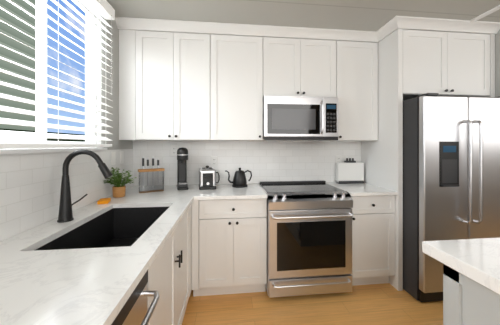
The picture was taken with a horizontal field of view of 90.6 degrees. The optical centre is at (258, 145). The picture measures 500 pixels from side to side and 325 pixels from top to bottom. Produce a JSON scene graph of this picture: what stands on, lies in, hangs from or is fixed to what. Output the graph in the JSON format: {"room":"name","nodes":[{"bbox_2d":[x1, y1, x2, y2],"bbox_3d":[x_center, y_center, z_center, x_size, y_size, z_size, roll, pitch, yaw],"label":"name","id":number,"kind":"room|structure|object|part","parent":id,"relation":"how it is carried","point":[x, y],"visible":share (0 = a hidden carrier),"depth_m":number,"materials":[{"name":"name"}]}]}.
{"room":"kitchen","nodes":[
{"label":"kitchen","id":0,"kind":"room"},
{"bbox_2d":[0,13,132,237],"bbox_3d":[-1.050,0.093,-0.436,0.120,2.510,6.200,0,0,-7],"label":"wall","id":1,"kind":"structure","parent":0,"point":[116,143],"depth_m":2.15,"materials":[{"name":"grey paint"}]},
{"bbox_2d":[0,0,106,154],"bbox_3d":[-1.229,-0.536,1.375,0.130,1.152,1.300,0,0,-7],"label":"window","id":2,"kind":"structure","parent":1,"relation":"in","point":[40,47],"depth_m":1.46,"materials":[{"name":"white plastic"}]},
{"bbox_2d":[0,0,114,147],"bbox_3d":[-1.148,-0.554,1.384,0.086,1.135,1.330,0,0,-7],"label":"window blinds","id":3,"kind":"object","parent":2,"relation":"attached to","point":[104,9],"visible":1,"depth_m":1.43,"materials":[{"name":"white plastic"}]},
{"bbox_2d":[0,149,132,241],"bbox_3d":[-1.147,0.235,0.958,0.006,0.395,3.393,0,0,-7],"label":"tile","id":4,"kind":"structure","parent":1,"relation":"attached to","point":[30,187],"depth_m":1.37,"materials":[{"name":"white tile"}]},
{"bbox_2d":[111,152,115,164],"bbox_3d":[-1.281,0.113,2.184,0.008,0.116,0.072,0,0,-7],"label":"light switch","id":5,"kind":"object","parent":4,"relation":"attached to","point":[113,158],"visible":1,"depth_m":2.17,"materials":[{"name":"white plastic"}]},
{"bbox_2d":[120,151,123,163],"bbox_3d":[-1.300,0.113,2.353,0.008,0.116,0.072,0,0,-7],"label":"light switch","id":6,"kind":"object","parent":4,"relation":"attached to","point":[121,156],"visible":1,"depth_m":2.34,"materials":[{"name":"white plastic"}]},
{"bbox_2d":[119,29,482,42],"bbox_3d":[0.479,-1.121,2.528,3.594,0.077,0.658,0,0,-7],"label":"cabinet filler","id":7,"kind":"structure","parent":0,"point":[301,38],"depth_m":2.39,"materials":[{"name":"white wood"}]},
{"bbox_2d":[107,0,499,30],"bbox_3d":[1.978,-1.196,0.014,6.400,0.092,6.400,0,0,-7],"label":"ceiling","id":8,"kind":"structure","parent":0,"point":[367,15],"depth_m":2.15,"materials":[{"name":"white paint"}]},
{"bbox_2d":[182,283,442,324],"bbox_3d":[1.978,1.378,0.014,6.400,0.060,6.400,0,0,-7],"label":"floor","id":9,"kind":"structure","parent":0,"point":[381,304],"depth_m":2.03,"materials":[{"name":"brown wood"}]},
{"bbox_2d":[111,270,159,324],"bbox_3d":[-0.719,0.912,0.663,0.749,0.872,0.600,0,0,-7],"label":"dishwasher","id":10,"kind":"object","parent":9,"relation":"on","point":[133,311],"visible":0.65,"depth_m":0.87,"materials":[{"name":"grey metal"}]},
{"bbox_2d":[147,208,188,324],"bbox_3d":[-0.837,0.906,1.469,0.736,0.884,1.020,0,0,-7],"label":"base cabinet","id":11,"kind":"object","parent":9,"relation":"on","point":[168,274],"visible":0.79,"depth_m":1.45,"materials":[{"name":"white wood"}]},
{"bbox_2d":[0,185,198,324],"bbox_3d":[-0.789,0.448,1.039,0.720,0.030,3.312,0,0,-7],"label":"countertop","id":12,"kind":"structure","parent":11,"relation":"on","point":[89,286],"depth_m":0.86,"materials":[{"name":"white stone"}]},
{"bbox_2d":[57,149,112,222],"bbox_3d":[-1.006,0.227,1.478,0.292,0.409,0.170,0,0,-7],"label":"faucet","id":13,"kind":"object","parent":12,"relation":"on","point":[65,214],"visible":1,"depth_m":1.41,"materials":[{"name":"black metal"}]},
{"bbox_2d":[34,207,168,250],"bbox_3d":[-0.811,0.582,1.443,0.459,0.236,0.844,0,0,-7],"label":"sink","id":14,"kind":"object","parent":12,"relation":"in","point":[118,227],"visible":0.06,"depth_m":1.75,"materials":[{"name":"black stone"}]},
{"bbox_2d":[97,198,110,203],"bbox_3d":[-1.165,0.420,1.866,0.070,0.024,0.110,0,0,-22],"label":"sponge","id":15,"kind":"object","parent":12,"relation":"on","point":[104,200],"visible":1,"depth_m":1.83,"materials":[{"name":"orange"}]},
{"bbox_2d":[104,167,136,197],"bbox_3d":[-1.187,0.307,2.077,0.280,0.250,0.275,0,0,-7],"label":"plant","id":16,"kind":"object","parent":12,"relation":"on","point":[119,190],"visible":0.98,"depth_m":2.05,"materials":[{"name":"green plant"}]},
{"bbox_2d":[138,157,164,192],"bbox_3d":[-1.006,0.268,2.317,0.222,0.329,0.082,0,0,-33],"label":"knife block","id":17,"kind":"object","parent":12,"relation":"on","point":[151,180],"visible":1,"depth_m":2.29,"materials":[{"name":"grey plastic"}]},
{"bbox_2d":[176,147,188,189],"bbox_3d":[-0.776,0.226,2.513,0.111,0.413,0.267,0,0,-21],"label":"coffee machine","id":18,"kind":"object","parent":12,"relation":"on","point":[182,159],"visible":1,"depth_m":2.47,"materials":[{"name":"black plastic"}]},
{"bbox_2d":[189,204,191,296],"bbox_3d":[-0.953,0.906,2.332,0.703,0.884,0.718,0,0,-7],"label":"cabinet filler","id":19,"kind":"object","parent":9,"relation":"on","point":[190,248],"depth_m":2.06,"materials":[{"name":"white wood"}]},
{"bbox_2d":[124,185,191,197],"bbox_3d":[-0.913,0.448,2.369,0.420,0.030,0.642,0,0,-7],"label":"countertop","id":20,"kind":"structure","parent":19,"relation":"on","point":[168,189],"depth_m":2.27,"materials":[{"name":"white stone"}]},
{"bbox_2d":[192,198,266,296],"bbox_3d":[-0.283,0.906,2.447,0.650,0.884,0.644,0,0,-7],"label":"base cabinet","id":21,"kind":"object","parent":9,"relation":"on","point":[229,246],"visible":0.94,"depth_m":2.16,"materials":[{"name":"white wood"}]},
{"bbox_2d":[196,184,266,199],"bbox_3d":[-0.257,0.448,2.446,0.600,0.030,0.640,0,0,-7],"label":"countertop","id":22,"kind":"structure","parent":21,"relation":"on","point":[222,191],"depth_m":2.23,"materials":[{"name":"white stone"}]},
{"bbox_2d":[199,166,219,189],"bbox_3d":[-0.514,0.319,2.536,0.225,0.226,0.297,0,0,-7],"label":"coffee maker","id":23,"kind":"object","parent":22,"relation":"on","point":[207,177],"visible":1,"depth_m":2.42,"materials":[{"name":"silver metal"}]},
{"bbox_2d":[225,168,251,187],"bbox_3d":[-0.209,0.333,2.595,0.286,0.198,0.163,0,0,-7],"label":"kettle","id":24,"kind":"object","parent":22,"relation":"on","point":[239,180],"visible":1,"depth_m":2.55,"materials":[{"name":"black metal"}]},
{"bbox_2d":[260,181,352,297],"bbox_3d":[0.428,0.877,2.454,0.756,0.942,0.736,0,0,-7],"label":"range","id":25,"kind":"object","parent":9,"relation":"on","point":[309,237],"visible":0.94,"depth_m":2.16,"materials":[{"name":"silver metal"}]},
{"bbox_2d":[351,195,394,285],"bbox_3d":[1.026,0.906,2.598,0.456,0.884,0.644,0,0,-7],"label":"base cabinet","id":26,"kind":"object","parent":9,"relation":"on","point":[373,239],"visible":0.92,"depth_m":2.31,"materials":[{"name":"white wood"}]},
{"bbox_2d":[326,182,396,195],"bbox_3d":[1.027,0.448,2.594,0.458,0.030,0.640,0,0,-7],"label":"countertop","id":27,"kind":"structure","parent":26,"relation":"on","point":[358,189],"depth_m":2.43,"materials":[{"name":"white stone"}]},
{"bbox_2d":[336,158,363,183],"bbox_3d":[1.048,0.289,2.841,0.310,0.285,0.100,0,0,-7],"label":"toaster","id":28,"kind":"object","parent":27,"relation":"on","point":[349,172],"visible":0.98,"depth_m":2.81,"materials":[{"name":"white metal"}]},
{"bbox_2d":[361,29,402,290],"bbox_3d":[1.279,0.133,2.620,0.044,2.430,0.658,0,0,-7],"label":"panel","id":29,"kind":"object","parent":9,"relation":"on","point":[382,158],"visible":0.64,"depth_m":2.39,"materials":[{"name":"white wood"}]},
{"bbox_2d":[403,93,499,301],"bbox_3d":[1.779,0.456,2.504,0.908,1.785,0.948,0,0,-7],"label":"fridge","id":30,"kind":"object","parent":9,"relation":"on","point":[451,167],"visible":0.71,"depth_m":2.09,"materials":[{"name":"grey metal"}]},
{"bbox_2d":[441,262,499,324],"bbox_3d":[1.885,0.916,0.627,2.044,0.864,1.140,0,0,-7],"label":"kitchen island","id":31,"kind":"object","parent":9,"relation":"on","point":[465,302],"depth_m":0.98,"materials":[{"name":"white wood"}]},
{"bbox_2d":[422,238,499,297],"bbox_3d":[2.004,0.457,0.641,2.405,0.050,1.240,0,0,-7],"label":"island countertop","id":32,"kind":"structure","parent":31,"relation":"on","point":[478,260],"depth_m":0.97,"materials":[{"name":"white stone"}]},
{"bbox_2d":[487,34,494,96],"bbox_3d":[2.241,0.133,2.731,0.046,2.430,0.658,0,0,-7],"label":"panel","id":33,"kind":"object","parent":9,"relation":"on","point":[492,65],"visible":0.14,"depth_m":2.40,"materials":[{"name":"white wood"}]},
{"bbox_2d":[495,29,499,96],"bbox_3d":[2.332,0.093,2.703,0.120,2.510,0.740,0,0,-7],"label":"wall","id":34,"kind":"structure","parent":0,"point":[497,64],"depth_m":2.39,"materials":[{"name":"grey paint"}]},
{"bbox_2d":[115,16,499,41],"bbox_3d":[0.519,-1.121,2.487,3.668,0.079,0.712,0,0,-7],"label":"crown molding","id":35,"kind":"structure","parent":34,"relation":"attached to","point":[405,22],"depth_m":2.35,"materials":[{"name":"white wood"}]},
{"bbox_3d":[1.627,0.093,3.054,6.400,2.510,0.120,0,0,-7],"label":"wall","id":36,"kind":"structure","parent":0,"visible":0},
{"bbox_2d":[119,30,211,140],"bbox_3d":[-0.906,-0.567,2.511,0.838,1.030,0.374,0,0,-7],"label":"upper cabinet","id":37,"kind":"object","parent":36,"relation":"attached to","point":[172,86],"depth_m":2.36,"materials":[{"name":"white wood"}]},
{"bbox_3d":[-1.252,-0.567,2.486,0.146,1.030,0.343,0,0,-7],"label":"wall cabinet filler","id":38,"kind":"part","parent":37,"relation":"part of","materials":[{"name":"white wood"}]},
{"bbox_2d":[210,34,262,140],"bbox_3d":[-0.232,-0.567,2.588,0.516,1.030,0.374,0,0,-7],"label":"upper cabinet","id":39,"kind":"object","parent":36,"relation":"attached to","point":[236,88],"visible":1,"depth_m":2.44,"materials":[{"name":"white wood"}]},
{"bbox_2d":[133,141,360,185],"bbox_3d":[-0.064,0.185,2.794,2.580,0.495,0.006,0,0,-7],"label":"tile","id":40,"kind":"structure","parent":36,"relation":"attached to","point":[262,161],"depth_m":2.79,"materials":[{"name":"white tile"}]},
{"bbox_2d":[171,145,177,155],"bbox_3d":[-0.917,0.058,2.688,0.072,0.116,0.008,0,0,-7],"label":"electrical outlet","id":41,"kind":"object","parent":40,"relation":"attached to","point":[174,148],"visible":0.96,"depth_m":2.69,"materials":[{"name":"white plastic"}]},
{"bbox_2d":[211,156,217,166],"bbox_3d":[-0.490,0.178,2.738,0.072,0.116,0.008,0,0,-7],"label":"electrical outlet","id":42,"kind":"object","parent":40,"relation":"attached to","point":[214,161],"visible":1,"depth_m":2.73,"materials":[{"name":"white plastic"}]},
{"bbox_2d":[263,37,335,96],"bbox_3d":[0.404,-0.787,2.662,0.760,0.590,0.374,0,0,-7],"label":"upper cabinet","id":43,"kind":"object","parent":36,"relation":"attached to","point":[298,67],"visible":0.83,"depth_m":2.50,"materials":[{"name":"white wood"}]},
{"bbox_2d":[261,95,338,140],"bbox_3d":[0.409,-0.271,2.621,0.756,0.438,0.457,0,0,-7],"label":"microwave","id":44,"kind":"object","parent":43,"relation":"attached to","point":[297,118],"visible":1,"depth_m":2.44,"materials":[{"name":"silver metal"}]},
{"bbox_2d":[333,41,377,140],"bbox_3d":[1.010,-0.567,2.732,0.456,1.030,0.374,0,0,-7],"label":"upper cabinet","id":45,"kind":"object","parent":36,"relation":"attached to","point":[357,79],"visible":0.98,"depth_m":2.58,"materials":[{"name":"white wood"}]},
{"bbox_2d":[403,29,489,100],"bbox_3d":[1.761,-0.782,2.664,0.920,0.600,0.682,0,0,-7],"label":"upper cabinet","id":46,"kind":"object","parent":36,"relation":"attached to","point":[449,64],"visible":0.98,"depth_m":2.35,"materials":[{"name":"white wood"}]},
{"label":"outside","id":47,"kind":"structure","parent":0,"visible":0},
{"bbox_2d":[0,0,84,141],"bbox_3d":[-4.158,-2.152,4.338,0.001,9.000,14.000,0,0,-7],"label":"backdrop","id":48,"kind":"structure","parent":47,"point":[15,34],"depth_m":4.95,"materials":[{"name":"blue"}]}
]}

